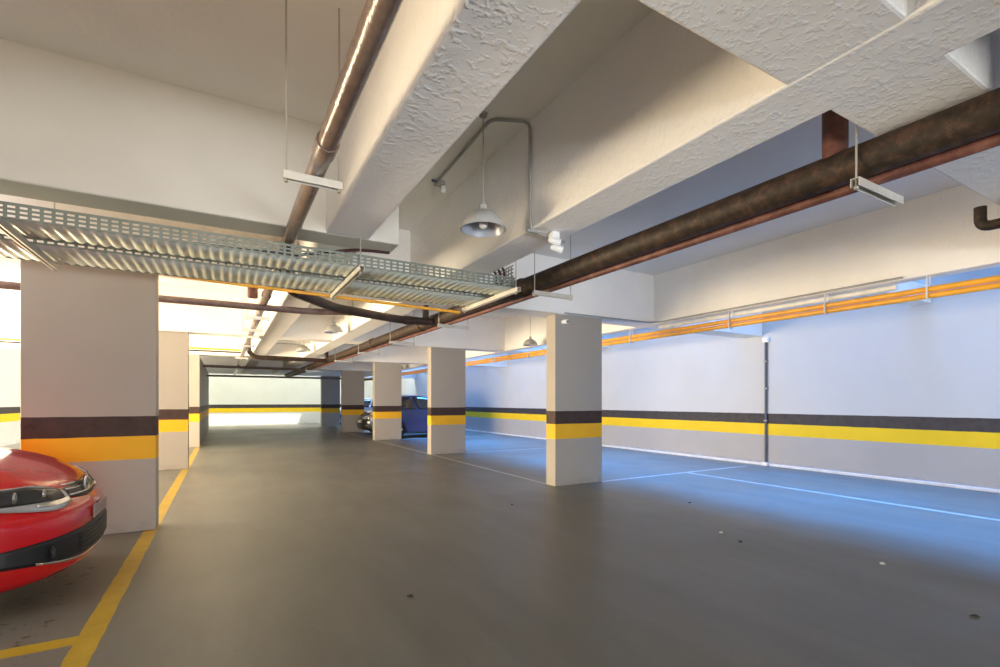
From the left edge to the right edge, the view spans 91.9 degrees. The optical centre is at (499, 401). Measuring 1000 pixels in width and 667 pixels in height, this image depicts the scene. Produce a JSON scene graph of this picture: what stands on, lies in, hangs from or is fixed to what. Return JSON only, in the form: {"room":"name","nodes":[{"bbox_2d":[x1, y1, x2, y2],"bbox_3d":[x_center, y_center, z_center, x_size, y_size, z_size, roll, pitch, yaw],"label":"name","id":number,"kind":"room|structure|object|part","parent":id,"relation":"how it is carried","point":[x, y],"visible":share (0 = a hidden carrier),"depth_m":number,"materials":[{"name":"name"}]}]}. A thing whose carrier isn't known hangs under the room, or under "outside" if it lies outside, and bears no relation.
{"room":"parking garage","nodes":[
{"label":"parking garage","id":0,"kind":"room"},
{"bbox_2d":[0,261,19,446],"bbox_3d":[-16.954,-2.200,18.126,0.250,7.000,14.700,0,0,-30],"label":"wall","id":1,"kind":"structure","parent":0,"point":[9,357],"depth_m":14.54,"materials":[{"name":"paint"}]},
{"bbox_2d":[0,341,240,352],"bbox_3d":[-8.732,-1.175,10.098,5.860,0.036,0.036,0,0,-30],"label":"pipe","id":2,"kind":"object","parent":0,"point":[0,341],"visible":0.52,"depth_m":11.18,"materials":[{"name":"brown metal"}]},
{"bbox_2d":[0,338,240,350],"bbox_3d":[-8.732,-1.230,10.098,5.860,0.044,0.044,0,0,-30],"label":"gas pipe","id":3,"kind":"object","parent":2,"relation":"on","point":[9,339],"visible":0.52,"depth_m":11.15,"materials":[{"name":"metal"}]},
{"bbox_2d":[200,358,208,443],"bbox_3d":[-11.786,-0.020,18.373,0.990,2.640,10.400,0,0,-30],"label":"wall","id":4,"kind":"structure","parent":0,"point":[204,380],"depth_m":17.00,"materials":[{"name":"paint"}]},
{"bbox_2d":[206,375,372,379],"bbox_3d":[-8.436,-1.045,21.209,7.600,0.080,0.080,0,0,-30],"label":"pipe","id":5,"kind":"object","parent":4,"relation":"attached to","point":[206,375],"visible":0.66,"depth_m":20.54,"materials":[{"name":"brown metal"}]},
{"bbox_2d":[209,373,372,425],"bbox_3d":[-13.516,-1.700,27.664,15.186,6.000,0.250,0,0,-30],"label":"wall","id":6,"kind":"structure","parent":0,"point":[232,400],"depth_m":27.59,"materials":[{"name":"paint"}]},
{"bbox_2d":[0,0,961,318],"bbox_3d":[-2.587,-2.270,9.464,8.400,0.180,35.000,0,0,-30],"label":"ceiling","id":7,"kind":"structure","parent":0,"point":[234,50],"depth_m":3.20,"materials":[{"name":"paint"}]},
{"bbox_2d":[0,202,58,271],"bbox_3d":[-3.254,-1.605,3.335,0.042,1.150,1.220,0,0,-30],"label":"support","id":8,"kind":"object","parent":7,"relation":"hanging from","point":[5,228],"visible":0.81,"depth_m":3.28,"materials":[{"name":"metal"}]},
{"bbox_2d":[0,201,514,295],"bbox_3d":[-3.266,-1.212,2.954,7.661,0.224,0.392,0,0,-30],"label":"cable tray","id":9,"kind":"object","parent":8,"relation":"on","point":[29,228],"visible":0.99,"depth_m":3.57,"materials":[{"name":"grey metal"}]},
{"bbox_3d":[-3.360,-1.151,3.117,7.660,0.101,0.015,0,0,-30],"label":"rail","id":10,"kind":"part","parent":9,"relation":"part of","materials":[{"name":"grey metal"}]},
{"bbox_2d":[166,238,389,256],"bbox_3d":[-3.665,-1.221,2.658,6.274,0.218,0.173,0,0,-30],"label":"cable","id":11,"kind":"object","parent":9,"relation":"on","point":[340,250],"visible":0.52,"depth_m":3.96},
{"bbox_2d":[491,267,505,284],"bbox_3d":[-0.434,-1.220,4.508,1.121,0.210,0.046,0,0,-30],"label":"cable","id":12,"kind":"object","parent":9,"relation":"on","point":[502,268],"visible":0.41,"depth_m":4.76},
{"bbox_2d":[0,38,398,251],"bbox_3d":[-3.405,-1.767,2.834,5.700,0.866,0.300,0,0,-30],"label":"beam","id":13,"kind":"structure","parent":7,"relation":"attached to","point":[74,131],"depth_m":3.27,"materials":[{"name":"paint"}]},
{"bbox_2d":[238,338,253,347],"bbox_3d":[-5.441,-1.669,10.366,0.300,1.022,0.041,0,0,-30],"label":"hanger","id":14,"kind":"object","parent":7,"relation":"hanging from","point":[253,338],"visible":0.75,"depth_m":10.36,"materials":[{"name":"metal"}]},
{"bbox_2d":[241,286,258,338],"bbox_3d":[-4.598,-1.669,8.890,0.300,1.022,0.041,0,0,-30],"label":"hanger","id":15,"kind":"object","parent":7,"relation":"hanging from","point":[242,336],"visible":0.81,"depth_m":8.84,"materials":[{"name":"metal"}]},
{"bbox_3d":[-4.715,-1.671,8.823,0.009,1.018,0.009,0,0,38],"label":"rod","id":16,"kind":"part","parent":15,"relation":"part of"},
{"bbox_2d":[243,287,262,332],"bbox_3d":[-4.126,-1.669,8.066,0.300,1.022,0.041,0,0,-30],"label":"hanger","id":17,"kind":"object","parent":7,"relation":"hanging from","point":[244,329],"visible":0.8,"depth_m":8.02,"materials":[{"name":"metal"}]},
{"bbox_3d":[-4.243,-1.671,7.999,0.009,1.018,0.009,0,0,-7],"label":"rod","id":18,"kind":"part","parent":17,"relation":"part of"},
{"bbox_2d":[248,287,257,298],"bbox_3d":[-2.950,-1.710,5.766,0.110,0.940,0.110,0,0,-30],"label":"riser pipe","id":19,"kind":"object","parent":7,"relation":"attached to","point":[252,292],"visible":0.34,"depth_m":5.72,"materials":[{"name":"brown metal"}]},
{"bbox_2d":[0,323,507,367],"bbox_3d":[-6.383,-1.780,15.184,15.186,0.880,0.420,0,0,-30],"label":"beam","id":20,"kind":"structure","parent":7,"relation":"attached to","point":[393,354],"depth_m":14.91,"materials":[{"name":"paint"}]},
{"bbox_2d":[246,302,268,320],"bbox_3d":[-3.456,-1.669,6.894,0.300,1.022,0.041,0,0,-30],"label":"hanger","id":21,"kind":"object","parent":7,"relation":"hanging from","point":[247,317],"visible":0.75,"depth_m":6.89,"materials":[{"name":"metal"}]},
{"bbox_2d":[0,268,545,353],"bbox_3d":[-3.850,-1.780,10.752,15.186,0.880,0.420,0,0,-30],"label":"beam","id":22,"kind":"structure","parent":7,"relation":"attached to","point":[484,334],"depth_m":9.80,"materials":[{"name":"paint"}]},
{"bbox_2d":[276,340,309,344],"bbox_3d":[-5.763,-1.890,13.217,1.030,0.600,0.250,0,0,-30],"label":"beam","id":23,"kind":"structure","parent":7,"relation":"attached to","point":[278,341],"depth_m":13.21,"materials":[{"name":"paint"}]},
{"bbox_2d":[297,344,310,351],"bbox_3d":[-5.087,-1.740,12.527,0.344,0.880,0.344,0,0,-30],"label":"pendant lamp","id":24,"kind":"object","parent":7,"relation":"hanging from","point":[303,348],"visible":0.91,"depth_m":12.43,"materials":[{"name":"metal"}]},
{"bbox_2d":[206,367,416,377],"bbox_3d":[-11.449,-1.780,24.048,15.186,0.880,0.420,0,0,-30],"label":"beam","id":25,"kind":"structure","parent":7,"relation":"attached to","point":[209,369],"depth_m":23.85,"materials":[{"name":"paint"}]},
{"bbox_2d":[283,0,342,193],"bbox_3d":[-1.010,-1.669,2.613,0.300,1.022,0.041,0,0,-30],"label":"hanger","id":26,"kind":"object","parent":7,"relation":"hanging from","point":[288,176],"visible":0.94,"depth_m":2.58,"materials":[{"name":"metal"}]},
{"bbox_3d":[-1.127,-1.671,2.546,0.009,1.018,0.009,0,0,38],"label":"rod","id":27,"kind":"part","parent":26,"relation":"part of","materials":[{"name":"grey metal"}]},
{"bbox_2d":[233,0,402,374],"bbox_3d":[-5.721,-1.265,10.897,0.111,0.111,27.400,0,0,-30],"label":"ceiling pipe","id":28,"kind":"object","parent":26,"relation":"on","point":[377,18],"visible":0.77,"depth_m":1.98,"materials":[{"name":"brown metal"}]},
{"bbox_2d":[0,281,345,314],"bbox_3d":[-5.072,-1.200,4.861,7.018,0.084,0.310,0,0,-30],"label":"pipe","id":29,"kind":"object","parent":28,"relation":"attached to","point":[9,285],"visible":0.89,"depth_m":5.96,"materials":[{"name":"brown metal"}]},
{"bbox_2d":[203,365,302,370],"bbox_3d":[-8.677,-1.200,17.156,3.185,0.090,0.090,0,0,-37],"label":"pipe","id":30,"kind":"object","parent":28,"relation":"attached to","point":[212,366],"visible":1,"depth_m":17.06,"materials":[{"name":"brown metal"}]},
{"bbox_3d":[-0.893,-1.671,2.680,0.009,1.018,0.009,0,0,-7],"label":"rod","id":31,"kind":"part","parent":26,"relation":"part of","materials":[{"name":"grey metal"}]},
{"bbox_2d":[200,356,427,372],"bbox_3d":[-8.916,-1.780,19.616,15.186,0.880,0.420,0,0,-30],"label":"beam","id":32,"kind":"structure","parent":7,"relation":"attached to","point":[207,360],"depth_m":19.80,"materials":[{"name":"paint"}]},
{"bbox_2d":[308,296,352,316],"bbox_3d":[-3.230,-1.890,8.785,1.030,0.600,0.250,0,0,-30],"label":"beam","id":33,"kind":"structure","parent":7,"relation":"attached to","point":[338,301],"depth_m":8.84,"materials":[{"name":"paint"}]},
{"bbox_2d":[324,322,342,333],"bbox_3d":[-3.127,-1.740,9.098,0.344,0.880,0.344,0,0,-30],"label":"pendant lamp","id":34,"kind":"object","parent":7,"relation":"hanging from","point":[332,329],"visible":0.96,"depth_m":9.01,"materials":[{"name":"metal"}]},
{"bbox_2d":[334,344,352,362],"bbox_3d":[-4.273,-1.625,13.223,0.490,1.109,0.041,0,0,-30],"label":"hanger","id":35,"kind":"object","parent":7,"relation":"hanging from","point":[352,344],"visible":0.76,"depth_m":13.20,"materials":[{"name":"metal"}]},
{"bbox_2d":[283,271,432,325],"bbox_3d":[-1.800,-1.647,6.292,0.455,1.048,2.535,0,0,30],"label":"pipe","id":36,"kind":"object","parent":7,"relation":"hanging from","point":[318,301],"visible":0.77,"depth_m":6.38,"materials":[{"name":"black metal"}]},
{"bbox_2d":[423,305,428,318],"bbox_3d":[-1.095,-1.700,7.114,0.090,0.960,0.090,0,0,-30],"label":"riser pipe","id":37,"kind":"object","parent":36,"relation":"on","point":[425,312],"visible":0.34,"depth_m":7.08,"materials":[{"name":"brown metal"}]},
{"bbox_2d":[358,343,379,354],"bbox_3d":[-3.006,-1.625,11.067,0.490,1.109,0.041,0,0,-30],"label":"hanger","id":38,"kind":"object","parent":7,"relation":"hanging from","point":[378,353],"visible":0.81,"depth_m":11.03,"materials":[{"name":"metal"}]},
{"bbox_2d":[0,194,761,337],"bbox_3d":[-1.316,-1.780,6.320,15.186,0.880,0.420,0,0,-30],"label":"beam","id":39,"kind":"structure","parent":7,"relation":"attached to","point":[623,294],"depth_m":7.21,"materials":[{"name":"paint"}]},
{"bbox_2d":[564,276,902,322],"bbox_3d":[2.693,-1.355,6.335,1.923,0.026,3.528,0,0,-30],"label":"conduit","id":40,"kind":"object","parent":39,"relation":"attached to","point":[901,277],"visible":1,"depth_m":6.74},
{"bbox_2d":[389,341,414,344],"bbox_3d":[-1.841,-1.625,9.084,0.490,1.109,0.041,0,0,-30],"label":"hanger","id":41,"kind":"object","parent":7,"relation":"hanging from","point":[390,342],"visible":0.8,"depth_m":9.06,"materials":[{"name":"metal"}]},
{"bbox_2d":[241,0,580,373],"bbox_3d":[-4.033,-1.768,8.810,0.340,0.863,33.300,0,0,-30],"label":"beam","id":42,"kind":"structure","parent":7,"relation":"attached to","point":[439,64],"depth_m":2.24,"materials":[{"name":"paint"}]},
{"bbox_2d":[330,236,364,299],"bbox_3d":[-1.405,-1.185,4.392,0.042,0.310,1.220,0,0,-30],"label":"support","id":43,"kind":"object","parent":42,"relation":"hanging from","point":[360,269],"visible":0.9,"depth_m":4.22,"materials":[{"name":"metal"}]},
{"bbox_2d":[0,234,488,306],"bbox_3d":[-3.571,-1.139,3.488,7.661,0.081,0.562,0,0,-30],"label":"cable tray","id":44,"kind":"object","parent":43,"relation":"on","point":[60,254],"visible":0.75,"depth_m":4.12,"materials":[{"name":"grey metal"}]},
{"bbox_3d":[-3.707,-1.139,3.725,7.660,0.081,0.015,0,0,-30],"label":"rail","id":45,"kind":"part","parent":44,"relation":"part of","materials":[{"name":"grey metal"}]},
{"bbox_2d":[149,273,459,313],"bbox_3d":[-3.814,-1.153,3.752,7.701,0.245,0.037,0,0,-30],"label":"conduit","id":46,"kind":"object","parent":43,"relation":"attached to","point":[212,281],"visible":0.56,"depth_m":4.88,"materials":[{"name":"plastic"}]},
{"bbox_3d":[-1.129,-1.185,3.910,0.009,0.310,0.009,0,0,38],"label":"rod","id":47,"kind":"part","parent":43,"relation":"part of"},
{"bbox_2d":[432,179,445,193],"bbox_3d":[-0.609,-2.125,4.789,0.155,0.110,0.090,0,0,-30],"label":"ceiling sensor","id":48,"kind":"object","parent":7,"relation":"attached to","point":[441,184],"visible":1,"depth_m":4.79,"materials":[{"name":"white plastic"}]},
{"bbox_2d":[437,320,468,329],"bbox_3d":[-0.686,-1.625,7.118,0.490,1.109,0.041,0,0,-30],"label":"hanger","id":49,"kind":"object","parent":7,"relation":"hanging from","point":[438,325],"visible":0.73,"depth_m":7.10,"materials":[{"name":"metal"}]},
{"bbox_2d":[460,111,505,237],"bbox_3d":[-0.128,-1.740,3.659,0.344,0.880,0.344,0,0,-30],"label":"pendant lamp","id":50,"kind":"object","parent":7,"relation":"hanging from","point":[482,222],"visible":1,"depth_m":3.66,"materials":[{"name":"metal"}]},
{"bbox_3d":[-0.128,-1.375,3.659,0.344,0.150,0.344,0,0,-30],"label":"lamp shade","id":51,"kind":"part","parent":50,"relation":"part of","materials":[{"name":"metal"}]},
{"bbox_3d":[-0.128,-1.354,3.659,0.072,0.092,0.072,0,0,-30],"label":"bulb","id":52,"kind":"part","parent":50,"relation":"part of","materials":[{"name":"white glass"}]},
{"bbox_3d":[-0.128,-1.835,3.659,0.008,0.690,0.008,0,0,38],"label":"cord","id":53,"kind":"part","parent":50,"relation":"part of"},
{"bbox_2d":[462,261,520,312],"bbox_3d":[-0.122,-1.605,5.125,0.042,1.150,1.220,0,0,-30],"label":"support","id":54,"kind":"object","parent":7,"relation":"hanging from","point":[515,290],"visible":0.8,"depth_m":4.97,"materials":[{"name":"metal"}]},
{"bbox_2d":[523,336,537,345],"bbox_3d":[0.687,-1.730,10.989,0.344,0.900,0.344,0,0,-30],"label":"pendant lamp","id":55,"kind":"object","parent":7,"relation":"hanging from","point":[529,342],"visible":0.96,"depth_m":10.89,"materials":[{"name":"metal"}]},
{"bbox_2d":[532,235,572,300],"bbox_3d":[0.551,-1.625,5.014,0.490,1.109,0.041,0,0,-30],"label":"hanger","id":56,"kind":"object","parent":7,"relation":"hanging from","point":[534,292],"visible":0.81,"depth_m":4.99,"materials":[{"name":"metal"}]},
{"bbox_3d":[0.351,-1.627,4.900,0.009,1.105,0.009,0,0,-7],"label":"rod","id":57,"kind":"part","parent":56,"relation":"part of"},
{"bbox_3d":[0.750,-1.627,5.128,0.009,1.105,0.009,0,0,-7],"label":"rod","id":58,"kind":"part","parent":56,"relation":"part of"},
{"bbox_2d":[284,87,999,375],"bbox_3d":[-3.474,-1.245,11.606,0.204,0.204,26.402,0,0,-30],"label":"drain pipe","id":59,"kind":"object","parent":56,"relation":"on","point":[976,118],"visible":0.8,"depth_m":2.77,"materials":[{"name":"brown metal"}]},
{"bbox_2d":[247,342,328,362],"bbox_3d":[-5.879,-1.618,13.475,2.188,0.971,0.162,0,0,-41],"label":"pipe","id":60,"kind":"object","parent":59,"relation":"attached to","point":[249,351],"visible":0.75,"depth_m":13.35,"materials":[{"name":"brown metal"}]},
{"bbox_2d":[822,110,848,158],"bbox_3d":[1.812,-1.740,2.614,0.120,0.880,0.120,0,0,-30],"label":"riser pipe","id":61,"kind":"object","parent":59,"relation":"on","point":[835,128],"visible":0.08,"depth_m":2.57,"materials":[{"name":"brown metal"}]},
{"bbox_2d":[290,132,999,376],"bbox_3d":[-3.400,-1.155,11.648,0.056,0.056,26.402,0,0,-30],"label":"pipe","id":62,"kind":"object","parent":56,"relation":"on","point":[991,141],"visible":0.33,"depth_m":2.98,"materials":[{"name":"brown metal"}]},
{"bbox_2d":[272,0,999,374],"bbox_3d":[-2.839,-1.768,9.492,0.350,0.864,33.300,0,0,-30],"label":"beam","id":63,"kind":"structure","parent":7,"relation":"attached to","point":[665,105],"depth_m":2.82,"materials":[{"name":"paint"}]},
{"bbox_2d":[437,118,564,242],"bbox_3d":[-0.217,-1.742,4.172,1.452,0.870,0.574,0,0,35],"label":"conduit","id":64,"kind":"object","parent":63,"relation":"attached to","point":[531,230],"visible":0.98,"depth_m":3.72,"materials":[{"name":"grey metal"}]},
{"bbox_2d":[548,231,563,253],"bbox_3d":[0.442,-1.253,3.813,0.131,0.162,0.068,0,0,-30],"label":"emergency light","id":65,"kind":"object","parent":63,"relation":"attached to","point":[554,236],"visible":1,"depth_m":3.79,"materials":[{"name":"white plastic"}]},
{"bbox_2d":[364,185,999,376],"bbox_3d":[0.725,-2.067,11.932,0.200,1.465,34.000,0,0,-30],"label":"beam","id":66,"kind":"structure","parent":7,"relation":"attached to","point":[933,235],"depth_m":5.90,"materials":[{"name":"paint"}]},
{"bbox_2d":[629,329,633,342],"bbox_3d":[2.421,-1.205,8.871,0.122,0.272,0.006,0,0,-30],"label":"clamp","id":67,"kind":"object","parent":66,"relation":"attached to","point":[630,329],"visible":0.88,"depth_m":8.85,"materials":[{"name":"white metal"}]},
{"bbox_2d":[728,311,733,328],"bbox_3d":[3.414,-1.205,7.134,0.122,0.272,0.006,0,0,-30],"label":"clamp","id":68,"kind":"object","parent":66,"relation":"attached to","point":[729,311],"visible":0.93,"depth_m":7.11,"materials":[{"name":"white metal"}]},
{"bbox_2d":[658,284,897,328],"bbox_3d":[3.611,-1.285,6.902,0.068,0.065,3.400,0,0,-30],"label":"duct","id":69,"kind":"object","parent":66,"relation":"attached to","point":[890,287],"visible":1,"depth_m":6.42,"materials":[{"name":"white plastic"}]},
{"bbox_2d":[824,294,828,315],"bbox_3d":[4.059,-1.205,6.006,0.122,0.272,0.006,0,0,-30],"label":"clamp","id":70,"kind":"object","parent":66,"relation":"attached to","point":[825,313],"visible":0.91,"depth_m":5.99,"materials":[{"name":"white metal"}]},
{"bbox_2d":[866,282,930,304],"bbox_3d":[5.393,-1.670,6.924,2.936,0.260,0.250,0,0,-30],"label":"light fixture","id":71,"kind":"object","parent":66,"relation":"attached to","point":[908,285],"depth_m":7.22,"materials":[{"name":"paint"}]},
{"bbox_2d":[926,275,930,300],"bbox_3d":[4.555,-1.205,5.137,0.122,0.272,0.006,0,0,-30],"label":"clamp","id":72,"kind":"object","parent":66,"relation":"attached to","point":[927,298],"visible":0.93,"depth_m":5.12,"materials":[{"name":"white metal"}]},
{"bbox_2d":[372,275,999,377],"bbox_3d":[0.805,-1.192,11.690,0.062,0.062,33.500,0,0,-30],"label":"gas pipe","id":73,"kind":"object","parent":72,"relation":"attached to","point":[996,278],"visible":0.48,"depth_m":6.13,"materials":[{"name":"orange metal"}]},
{"bbox_2d":[638,0,999,205],"bbox_3d":[1.249,-1.780,1.831,15.186,0.880,0.420,0,0,-30],"label":"beam","id":74,"kind":"structure","parent":7,"relation":"attached to","point":[786,40],"depth_m":1.87,"materials":[{"name":"paint"}]},
{"bbox_2d":[850,126,903,206],"bbox_3d":[1.997,-1.230,2.552,0.490,0.319,0.041,0,0,-30],"label":"hanger","id":75,"kind":"object","parent":74,"relation":"hanging from","point":[860,184],"visible":1,"depth_m":2.51,"materials":[{"name":"metal"}]},
{"bbox_3d":[1.797,-1.232,2.438,0.009,0.315,0.009,0,0,-7],"label":"rod","id":76,"kind":"part","parent":75,"relation":"part of","materials":[{"name":"grey metal"}]},
{"bbox_2d":[0,423,999,666],"bbox_3d":[-6.612,1.425,5.724,26.200,0.250,46.500,0,0,-30],"label":"floor","id":77,"kind":"structure","parent":0,"point":[277,545],"depth_m":3.72,"materials":[{"name":"concrete"}]},
{"bbox_2d":[0,447,106,592],"bbox_3d":[-4.717,0.549,2.625,3.995,1.501,1.980,0,0,-30],"label":"hatchback car","id":78,"kind":"object","parent":77,"relation":"on","point":[53,513],"visible":1,"depth_m":3.07,"materials":[{"name":"red paint"}]},
{"bbox_2d":[50,545,56,558],"bbox_3d":[-2.796,0.945,3.032,0.020,0.087,0.088,0,0,-30],"label":"fog light","id":79,"kind":"object","parent":78,"relation":"on","point":[53,548],"depth_m":3.01,"materials":[{"name":"black plastic"}]},
{"bbox_3d":[-3.074,1.017,3.564,0.189,0.063,1.336,0,0,-30],"label":"chin trim","id":80,"kind":"part","parent":78,"relation":"part of","materials":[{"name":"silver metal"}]},
{"bbox_2d":[60,472,93,496],"bbox_3d":[-3.081,0.614,3.561,0.096,0.120,0.671,0,0,-30],"label":"headlight assembly","id":81,"kind":"object","parent":78,"relation":"attached to","point":[77,484],"depth_m":3.48,"materials":[{"name":"silver glass"}]},
{"bbox_3d":[-2.989,0.780,3.613,0.007,0.090,0.400,0,0,-30],"label":"number plate","id":82,"kind":"part","parent":78,"relation":"part of","materials":[{"name":"white plastic"}]},
{"bbox_2d":[20,260,158,534],"bbox_3d":[-3.997,-0.020,4.765,1.016,2.640,0.240,0,0,-30],"label":"column","id":83,"kind":"structure","parent":77,"relation":"on","point":[89,336],"depth_m":4.69,"materials":[{"name":"paint"}]},
{"bbox_2d":[159,331,188,469],"bbox_3d":[-6.530,-0.020,9.197,1.016,2.640,0.240,0,0,-30],"label":"column","id":84,"kind":"structure","parent":77,"relation":"on","point":[173,346],"depth_m":9.23,"materials":[{"name":"paint"}]},
{"bbox_2d":[189,354,199,447],"bbox_3d":[-9.063,-0.020,13.629,1.016,2.640,0.240,0,0,-30],"label":"column","id":85,"kind":"structure","parent":77,"relation":"on","point":[194,360],"depth_m":13.72,"materials":[{"name":"paint"}]},
{"bbox_2d":[321,376,339,426],"bbox_3d":[-8.940,-0.020,25.460,0.938,2.640,0.240,0,0,-30],"label":"column","id":86,"kind":"structure","parent":77,"relation":"on","point":[330,388],"depth_m":25.35,"materials":[{"name":"paint"}]},
{"bbox_2d":[341,370,363,431],"bbox_3d":[-6.407,-0.020,21.027,0.938,2.640,0.240,0,0,-30],"label":"column","id":87,"kind":"structure","parent":77,"relation":"on","point":[352,382],"depth_m":20.89,"materials":[{"name":"paint"}]},
{"bbox_2d":[340,398,372,424],"bbox_3d":[-7.997,0.549,27.565,3.989,1.501,1.980,0,0,-30],"label":"hatchback car","id":88,"kind":"object","parent":77,"relation":"on","point":[368,402],"visible":0.06,"depth_m":27.09,"materials":[{"name":"silver metal"}]},
{"bbox_2d":[357,410,372,431],"bbox_3d":[-3.979,0.549,20.474,3.989,1.501,1.980,0,0,-30],"label":"hatchback car","id":89,"kind":"object","parent":77,"relation":"on","point":[363,422],"visible":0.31,"depth_m":19.16,"materials":[{"name":"grey paint"}]},
{"bbox_2d":[373,362,400,439],"bbox_3d":[-3.873,-0.020,16.595,0.938,2.640,0.240,0,0,-30],"label":"column","id":90,"kind":"structure","parent":77,"relation":"on","point":[386,375],"depth_m":16.46,"materials":[{"name":"paint"}]},
{"bbox_2d":[370,395,427,436],"bbox_3d":[-3.092,0.519,18.332,3.431,1.562,1.980,0,0,-30],"label":"hatchback car","id":91,"kind":"object","parent":77,"relation":"on","point":[414,408],"visible":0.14,"depth_m":17.48,"materials":[{"name":"blue paint"}]},
{"bbox_2d":[428,347,465,454],"bbox_3d":[-1.340,-0.020,12.163,0.938,2.640,0.240,0,0,-30],"label":"column","id":92,"kind":"structure","parent":77,"relation":"on","point":[446,366],"depth_m":12.03,"materials":[{"name":"paint"}]},
{"bbox_2d":[546,314,601,485],"bbox_3d":[1.193,-0.020,7.731,0.938,2.640,0.240,0,0,-30],"label":"column","id":93,"kind":"structure","parent":77,"relation":"on","point":[574,348],"depth_m":7.58,"materials":[{"name":"paint"}]},
{"bbox_2d":[561,319,568,323],"bbox_3d":[0.996,-1.229,7.421,0.077,0.078,0.115,0,0,-42],"label":"security camera","id":94,"kind":"object","parent":93,"relation":"attached to","point":[563,321],"visible":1,"depth_m":7.40,"materials":[{"name":"white plastic"}]},
{"bbox_3d":[3.783,-0.020,3.199,0.938,2.640,0.240,0,0,-30],"label":"column","id":95,"kind":"structure","parent":77,"relation":"on","visible":0},
{"bbox_2d":[973,205,999,230],"bbox_3d":[3.962,-1.253,2.197,0.068,0.174,2.684,0,0,-30],"label":"pipe","id":96,"kind":"object","parent":95,"relation":"attached to","point":[980,220],"visible":1,"depth_m":3.30,"materials":[{"name":"brown metal"}]},
{"bbox_2d":[401,266,999,489],"bbox_3d":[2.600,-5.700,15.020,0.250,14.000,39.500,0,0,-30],"label":"wall","id":97,"kind":"structure","parent":0,"point":[898,390],"depth_m":8.93,"materials":[{"name":"paint"}]},
{"bbox_2d":[466,429,999,492],"bbox_3d":[2.452,1.275,14.993,0.035,0.050,37.600,0,0,-30],"label":"baseboard","id":98,"kind":"structure","parent":97,"relation":"attached to","point":[663,452],"depth_m":8.94,"materials":[{"name":"white paint"}]},
{"bbox_2d":[762,337,769,465],"bbox_3d":[5.390,0.000,9.807,0.080,2.600,0.120,0,0,-30],"label":"conduit","id":99,"kind":"object","parent":97,"relation":"attached to","point":[765,340],"visible":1,"depth_m":9.79,"materials":[{"name":"white plastic"}]},
{"bbox_3d":[5.253,-0.440,-5.175,15.186,3.480,0.200,0,0,-30],"label":"wall","id":100,"kind":"structure","parent":0,"visible":0},
{"bbox_2d":[364,282,999,380],"bbox_3d":[0.809,-1.125,11.693,0.062,0.062,33.500,0,0,-30],"label":"gas pipe","id":101,"kind":"object","parent":100,"relation":"attached to","point":[996,285],"visible":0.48,"depth_m":6.15,"materials":[{"name":"orange metal"}]}
]}

